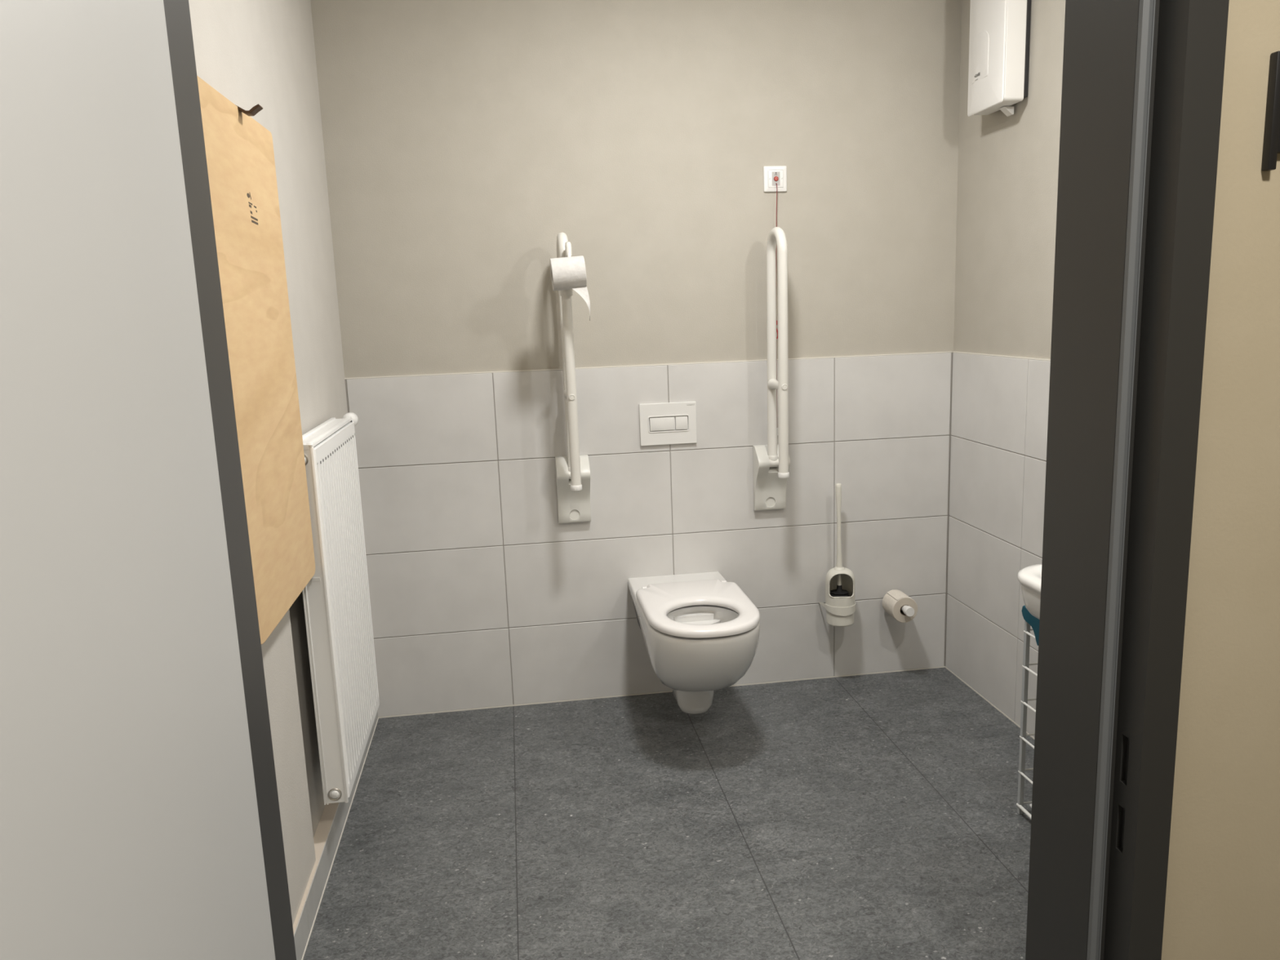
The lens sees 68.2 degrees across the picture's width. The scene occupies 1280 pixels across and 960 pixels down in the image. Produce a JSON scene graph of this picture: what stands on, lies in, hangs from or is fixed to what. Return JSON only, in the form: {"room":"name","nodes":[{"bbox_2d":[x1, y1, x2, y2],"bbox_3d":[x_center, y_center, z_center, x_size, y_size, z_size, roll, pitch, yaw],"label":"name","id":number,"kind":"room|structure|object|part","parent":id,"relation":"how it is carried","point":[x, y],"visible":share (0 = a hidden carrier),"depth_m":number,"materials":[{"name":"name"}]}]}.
{"room":"public restroom","nodes":[
{"label":"public restroom","id":0,"kind":"room"},
{"bbox_2d":[188,0,347,924],"bbox_3d":[-0.925,-0.220,1.939,0.214,2.600,2.408,-3,10,-7],"label":"wall","id":1,"kind":"structure","parent":0,"point":[252,53],"depth_m":2.44,"materials":[{"name":"white paint"}]},
{"bbox_2d":[196,75,315,644],"bbox_3d":[-0.781,-0.220,1.883,0.056,1.005,0.590,-3,10,-7],"label":"plywood board","id":2,"kind":"object","parent":1,"relation":"attached to","point":[240,153],"visible":0.66,"depth_m":1.87,"materials":[{"name":"brown wood"}]},
{"bbox_2d":[235,103,262,115],"bbox_3d":[-0.783,-0.717,1.830,0.096,0.019,0.028,-3,10,-7],"label":"wall hook","id":3,"kind":"object","parent":2,"relation":"attached to","point":[254,110],"visible":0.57,"depth_m":1.82,"materials":[{"name":"brown"}]},
{"bbox_2d":[293,710,378,959],"bbox_3d":[-0.792,0.996,2.245,0.038,0.090,2.249,-3,10,-7],"label":"baseboard","id":4,"kind":"structure","parent":1,"relation":"attached to","point":[327,836],"depth_m":2.39,"materials":[{"name":"tile"}]},
{"bbox_2d":[302,412,379,804],"bbox_3d":[-0.845,0.308,2.616,0.110,0.927,0.652,-3,10,-7],"label":"radiator","id":5,"kind":"object","parent":1,"relation":"attached to","point":[336,598],"visible":0.95,"depth_m":2.41,"materials":[{"name":"white metal"}]},
{"bbox_2d":[310,0,961,718],"bbox_3d":[0.027,-0.511,3.351,2.500,2.600,0.202,-3,10,-7],"label":"wall","id":6,"kind":"structure","parent":0,"point":[461,138],"depth_m":3.25,"materials":[{"name":"beige paint"}]},
{"bbox_2d":[555,232,591,523],"bbox_3d":[-0.229,-0.312,3.106,0.113,0.978,0.274,-3,10,-7],"label":"grab bar","id":7,"kind":"object","parent":6,"relation":"attached to","point":[572,470],"visible":0.89,"depth_m":3.10,"materials":[{"name":"white plastic"}]},
{"bbox_3d":[-0.224,-0.671,2.956,0.021,0.146,0.068,-3,10,-7],"label":"roll arm","id":8,"kind":"part","parent":7,"relation":"part of","materials":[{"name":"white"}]},
{"bbox_2d":[549,255,590,320],"bbox_3d":[-0.217,-0.593,2.929,0.115,0.198,0.098,-3,10,-7],"label":"toilet roll","id":9,"kind":"object","parent":7,"relation":"hanging from","point":[566,273],"visible":1,"depth_m":2.88,"materials":[{"name":"paper"}]},
{"bbox_2d":[639,401,697,445],"bbox_3d":[0.099,-0.197,3.308,0.200,0.146,0.013,-3,10,-7],"label":"flush plate","id":10,"kind":"object","parent":6,"relation":"attached to","point":[666,423],"visible":1,"depth_m":3.30,"materials":[{"name":"white plastic"}]},
{"bbox_2d":[627,571,759,714],"bbox_3d":[0.177,0.573,3.102,0.347,0.410,0.702,-3,10,-7],"label":"toilet","id":11,"kind":"object","parent":6,"relation":"attached to","point":[700,632],"visible":1,"depth_m":2.88,"materials":[{"name":"white ceramic"}]},
{"bbox_3d":[0.183,0.399,2.976,0.347,0.022,0.514,-3,10,-7],"label":"seat","id":12,"kind":"part","parent":11,"relation":"part of","materials":[{"name":"white plastic"}]},
{"bbox_2d":[752,226,790,511],"bbox_3d":[0.464,-0.359,3.229,0.113,0.978,0.209,-3,10,-7],"label":"grab bar","id":13,"kind":"object","parent":6,"relation":"attached to","point":[771,461],"visible":1,"depth_m":3.23,"materials":[{"name":"white plastic"}]},
{"bbox_2d":[763,165,786,435],"bbox_3d":[0.478,-0.614,3.288,0.080,0.922,0.028,-3,10,-7],"label":"switch","id":14,"kind":"object","parent":6,"relation":"attached to","point":[775,177],"visible":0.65,"depth_m":3.22,"materials":[{"name":"white plastic"}]},
{"bbox_3d":[0.462,-1.027,3.222,0.080,0.084,0.011,-3,10,-7],"label":"frame","id":15,"kind":"part","parent":14,"relation":"part of","materials":[{"name":"white plastic"}]},
{"bbox_3d":[0.477,-0.596,3.287,0.008,0.842,0.013,8,14,43],"label":"pull cord","id":16,"kind":"part","parent":14,"relation":"part of","materials":[{"name":"red fabric"}]},
{"bbox_2d":[818,567,855,626],"bbox_3d":[0.726,0.418,3.444,0.111,0.204,0.132,-3,10,-7],"label":"toilet brush holder","id":17,"kind":"object","parent":6,"relation":"attached to","point":[839,611],"visible":0.94,"depth_m":3.40,"materials":[{"name":"white plastic"}]},
{"bbox_2d":[830,483,849,598],"bbox_3d":[0.719,0.262,3.405,0.082,0.508,0.082,1,11,17],"label":"toilet brush","id":18,"kind":"object","parent":17,"relation":"in","point":[839,592],"visible":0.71,"depth_m":3.40,"materials":[{"name":"white plastic"}]},
{"bbox_3d":[0.717,0.203,3.393,0.039,0.386,0.039,-3,10,-7],"label":"handle","id":19,"kind":"part","parent":18,"relation":"part of","materials":[{"name":"white plastic"}]},
{"bbox_2d":[900,604,914,616],"bbox_3d":[0.959,0.461,3.469,0.044,0.044,0.162,-3,10,-7],"label":"holder","id":20,"kind":"object","parent":6,"relation":"attached to","point":[908,611],"visible":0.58,"depth_m":3.39,"materials":[{"name":"white plastic"}]},
{"bbox_2d":[882,589,917,622],"bbox_3d":[0.956,0.463,3.477,0.096,0.097,0.100,-3,10,-7],"label":"toilet roll","id":21,"kind":"object","parent":20,"relation":"on","point":[893,601],"visible":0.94,"depth_m":3.43,"materials":[{"name":"paper"}]},
{"bbox_2d":[302,667,1034,959],"bbox_3d":[-0.130,1.281,1.134,4.800,0.120,5.100,-3,10,-7],"label":"floor","id":22,"kind":"structure","parent":0,"point":[874,816],"depth_m":2.56,"materials":[{"name":"grey tile"}]},
{"bbox_2d":[1016,620,1037,818],"bbox_3d":[1.169,0.643,2.413,0.258,0.585,0.297,-3,10,-7],"label":"wire rack","id":23,"kind":"object","parent":22,"relation":"on","point":[1020,804],"visible":0.15,"depth_m":2.53,"materials":[{"name":"grey metal"}]},
{"bbox_3d":[1.031,0.626,2.536,0.012,0.585,0.012,-3,10,-7],"label":"post","id":24,"kind":"part","parent":23,"relation":"part of","materials":[{"name":"grey metal"}]},
{"bbox_2d":[1022,604,1039,645],"bbox_3d":[1.135,0.384,2.362,0.231,0.086,0.302,-3,10,-7],"label":"cloth","id":25,"kind":"object","parent":23,"relation":"on","point":[1028,618],"visible":0.09,"depth_m":2.44,"materials":[{"name":"teal fabric"}]},
{"bbox_2d":[944,0,1065,739],"bbox_3d":[1.391,-0.359,2.243,0.206,2.600,2.408,-3,10,-7],"label":"wall","id":26,"kind":"structure","parent":0,"point":[1008,166],"depth_m":3.10,"materials":[{"name":"white tile"}]},
{"bbox_2d":[967,0,1031,116],"bbox_3d":[1.099,-1.383,2.900,0.099,0.511,0.226,-3,10,-7],"label":"water heater","id":27,"kind":"object","parent":26,"relation":"attached to","point":[1000,29],"visible":1,"depth_m":2.84,"materials":[{"name":"white plastic"}]},
{"bbox_3d":[1.053,-1.312,2.927,0.006,0.137,0.113,-3,10,-5],"label":"display panel","id":28,"kind":"part","parent":27,"relation":"part of","materials":[{"name":"white plastic"}]},
{"bbox_3d":[1.057,-1.391,2.892,0.012,0.489,0.226,-3,10,-7],"label":"lid","id":29,"kind":"part","parent":27,"relation":"part of","materials":[{"name":"white plastic"}]},
{"bbox_3d":[1.138,-1.399,2.905,0.020,0.463,0.208,-3,10,-7],"label":"plate","id":30,"kind":"part","parent":27,"relation":"part of","materials":[{"name":"grey plastic"}]},
{"bbox_2d":[1017,564,1041,619],"bbox_3d":[1.111,0.219,1.837,0.526,0.209,0.625,-3,10,-7],"label":"washbasin","id":31,"kind":"object","parent":26,"relation":"attached to","point":[1029,577],"visible":0.18,"depth_m":2.02,"materials":[{"name":"white ceramic"}]},
{"bbox_2d":[1161,0,1279,959],"bbox_3d":[-0.183,-0.062,0.924,4.800,2.600,0.132,-3,10,-7],"label":"wall","id":32,"kind":"structure","parent":0,"point":[1223,891],"depth_m":1.00,"materials":[{"name":"beige paint"}]},
{"bbox_2d":[0,0,1229,959],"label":"door","id":33,"kind":"structure","parent":32,"relation":"in","point":[140,818],"depth_m":0.76,"materials":[{"name":"grey"}]},
{"bbox_2d":[1262,50,1279,170],"bbox_3d":[0.649,-0.357,0.915,0.084,0.108,0.012,-3,10,-7],"label":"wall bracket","id":34,"kind":"object","parent":32,"relation":"attached to","point":[1271,148],"visible":1,"depth_m":0.91,"materials":[{"name":"black metal"}]}
]}

